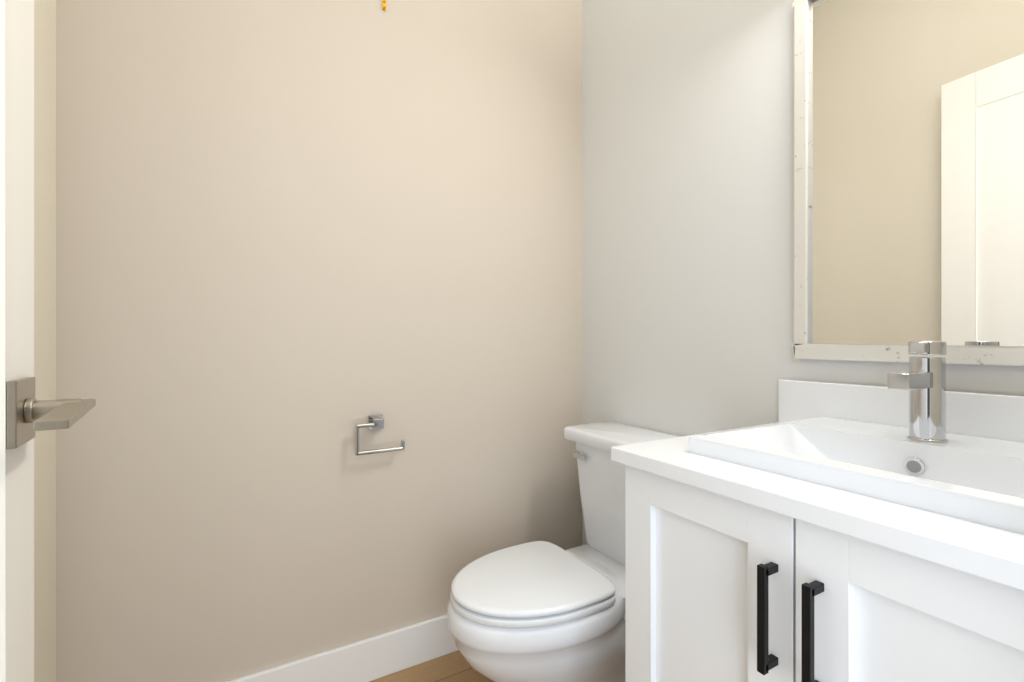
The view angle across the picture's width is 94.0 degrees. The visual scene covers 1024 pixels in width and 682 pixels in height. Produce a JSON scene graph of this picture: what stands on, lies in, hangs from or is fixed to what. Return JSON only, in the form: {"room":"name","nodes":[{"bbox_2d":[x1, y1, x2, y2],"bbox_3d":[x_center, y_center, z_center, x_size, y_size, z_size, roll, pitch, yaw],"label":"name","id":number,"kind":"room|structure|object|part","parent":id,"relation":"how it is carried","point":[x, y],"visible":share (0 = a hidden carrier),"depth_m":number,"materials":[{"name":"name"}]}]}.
{"room":"bathroom","nodes":[
{"label":"bathroom","id":0,"kind":"room"},
{"bbox_2d":[34,0,55,681],"bbox_3d":[-0.772,-0.396,0.465,0.120,2.950,1.518,0,0,-30],"label":"wall","id":1,"kind":"structure","parent":0,"point":[45,334],"depth_m":1.09,"materials":[{"name":"beige paint"}]},
{"bbox_2d":[56,0,581,681],"bbox_3d":[-0.436,-0.396,1.605,1.843,2.950,0.120,0,0,-30],"label":"wall","id":2,"kind":"structure","parent":0,"point":[296,240],"depth_m":1.43,"materials":[{"name":"beige paint"}]},
{"bbox_2d":[227,614,457,681],"bbox_3d":[-0.403,1.013,1.547,1.603,0.132,0.015,0,0,-30],"label":"baseboard","id":3,"kind":"structure","parent":2,"relation":"attached to","point":[380,656],"depth_m":1.51,"materials":[{"name":"white wood"}]},
{"bbox_2d":[355,414,404,455],"bbox_3d":[-0.422,0.294,1.514,0.156,0.115,0.052,0,0,-30],"label":"toilet paper holder","id":4,"kind":"object","parent":2,"relation":"attached to","point":[375,421],"visible":1,"depth_m":1.49,"materials":[{"name":"silver metal"}]},
{"bbox_2d":[382,0,386,10],"bbox_3d":[-0.411,-1.089,1.543,0.014,0.035,0.014,0,0,-30],"label":"wall hook","id":5,"kind":"object","parent":2,"relation":"attached to","point":[384,5],"visible":1,"depth_m":1.54,"materials":[{"name":"gold metal"}]},
{"bbox_2d":[370,650,493,681],"bbox_3d":[-0.026,1.129,0.897,1.843,0.100,1.758,0,0,-30],"label":"floor","id":6,"kind":"structure","parent":0,"point":[455,666],"depth_m":1.55,"materials":[{"name":"brown wood"}]},
{"bbox_2d":[447,422,679,681],"bbox_3d":[0.165,0.690,1.413,0.742,0.781,0.464,0,0,-30],"label":"toilet","id":7,"kind":"object","parent":6,"relation":"on","point":[539,611],"visible":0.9,"depth_m":1.27,"materials":[{"name":"white ceramic"}]},
{"bbox_3d":[0.038,0.677,1.340,0.432,0.042,0.384,0,0,-30],"label":"seat","id":8,"kind":"part","parent":7,"relation":"part of","materials":[{"name":"white plastic"}]},
{"bbox_3d":[0.233,0.389,1.618,0.025,0.024,0.067,0,0,-30],"label":"lever","id":9,"kind":"part","parent":7,"relation":"part of","materials":[{"name":"silver metal"}]},
{"bbox_2d":[611,341,1023,681],"bbox_3d":[0.616,0.540,0.792,0.596,1.078,0.684,0,0,-30],"label":"bathroom vanity","id":10,"kind":"object","parent":6,"relation":"on","point":[828,532],"visible":1,"depth_m":0.71,"materials":[{"name":"white wood"}]},
{"bbox_3d":[0.314,0.604,0.806,0.019,0.721,0.327,0,0,-30],"label":"door","id":11,"kind":"part","parent":10,"relation":"part of","materials":[{"name":"white wood"}]},
{"bbox_3d":[0.376,0.388,0.647,0.034,0.149,0.072,0,0,-30],"label":"handle","id":12,"kind":"part","parent":10,"relation":"part of","materials":[{"name":"black metal"}]},
{"bbox_3d":[0.480,0.604,0.520,0.019,0.721,0.327,0,0,-30],"label":"door","id":13,"kind":"part","parent":10,"relation":"part of","materials":[{"name":"white wood"}]},
{"bbox_2d":[887,341,948,442],"bbox_3d":[0.715,0.090,0.844,0.144,0.178,0.057,0,0,-30],"label":"faucet","id":14,"kind":"object","parent":10,"relation":"on","point":[925,380],"depth_m":0.84,"materials":[{"name":"silver metal"}]},
{"bbox_2d":[582,0,1023,544],"bbox_3d":[0.720,-0.396,1.329,0.120,2.950,1.518,0,0,-30],"label":"wall","id":15,"kind":"structure","parent":0,"point":[687,217],"depth_m":1.48,"materials":[{"name":"white paint"}]},
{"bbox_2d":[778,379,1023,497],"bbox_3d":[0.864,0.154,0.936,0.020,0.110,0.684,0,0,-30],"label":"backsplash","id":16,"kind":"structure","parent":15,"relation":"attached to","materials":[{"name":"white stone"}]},
{"bbox_2d":[792,0,1023,365],"bbox_3d":[0.866,-0.413,0.931,0.022,0.916,0.624,0,0,-30],"label":"mirror","id":17,"kind":"object","parent":15,"relation":"attached to","point":[908,170],"visible":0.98,"depth_m":1.00,"materials":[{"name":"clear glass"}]},
{"bbox_3d":[0.384,-0.396,0.188,1.843,2.950,0.120,0,0,-30],"label":"wall","id":18,"kind":"structure","parent":0,"visible":0},
{"bbox_3d":[0.173,-0.070,0.072,0.999,2.297,0.141,0,0,-30],"label":"doorway","id":19,"kind":"structure","parent":18,"relation":"in","visible":0},
{"bbox_2d":[0,0,33,681],"bbox_3d":[-0.426,-0.025,0.285,0.040,2.186,0.810,0,0,-34],"label":"door leaf","id":20,"kind":"structure","parent":19,"relation":"attached to","point":[16,327],"depth_m":0.57,"materials":[{"name":"white wood"}]},
{"bbox_2d":[7,377,95,448],"bbox_3d":[-0.579,0.084,0.515,0.180,0.077,0.180,0,0,-34],"label":"door handle","id":21,"kind":"object","parent":20,"relation":"attached to","point":[28,414],"depth_m":0.55,"materials":[{"name":"silver metal"}]}
]}

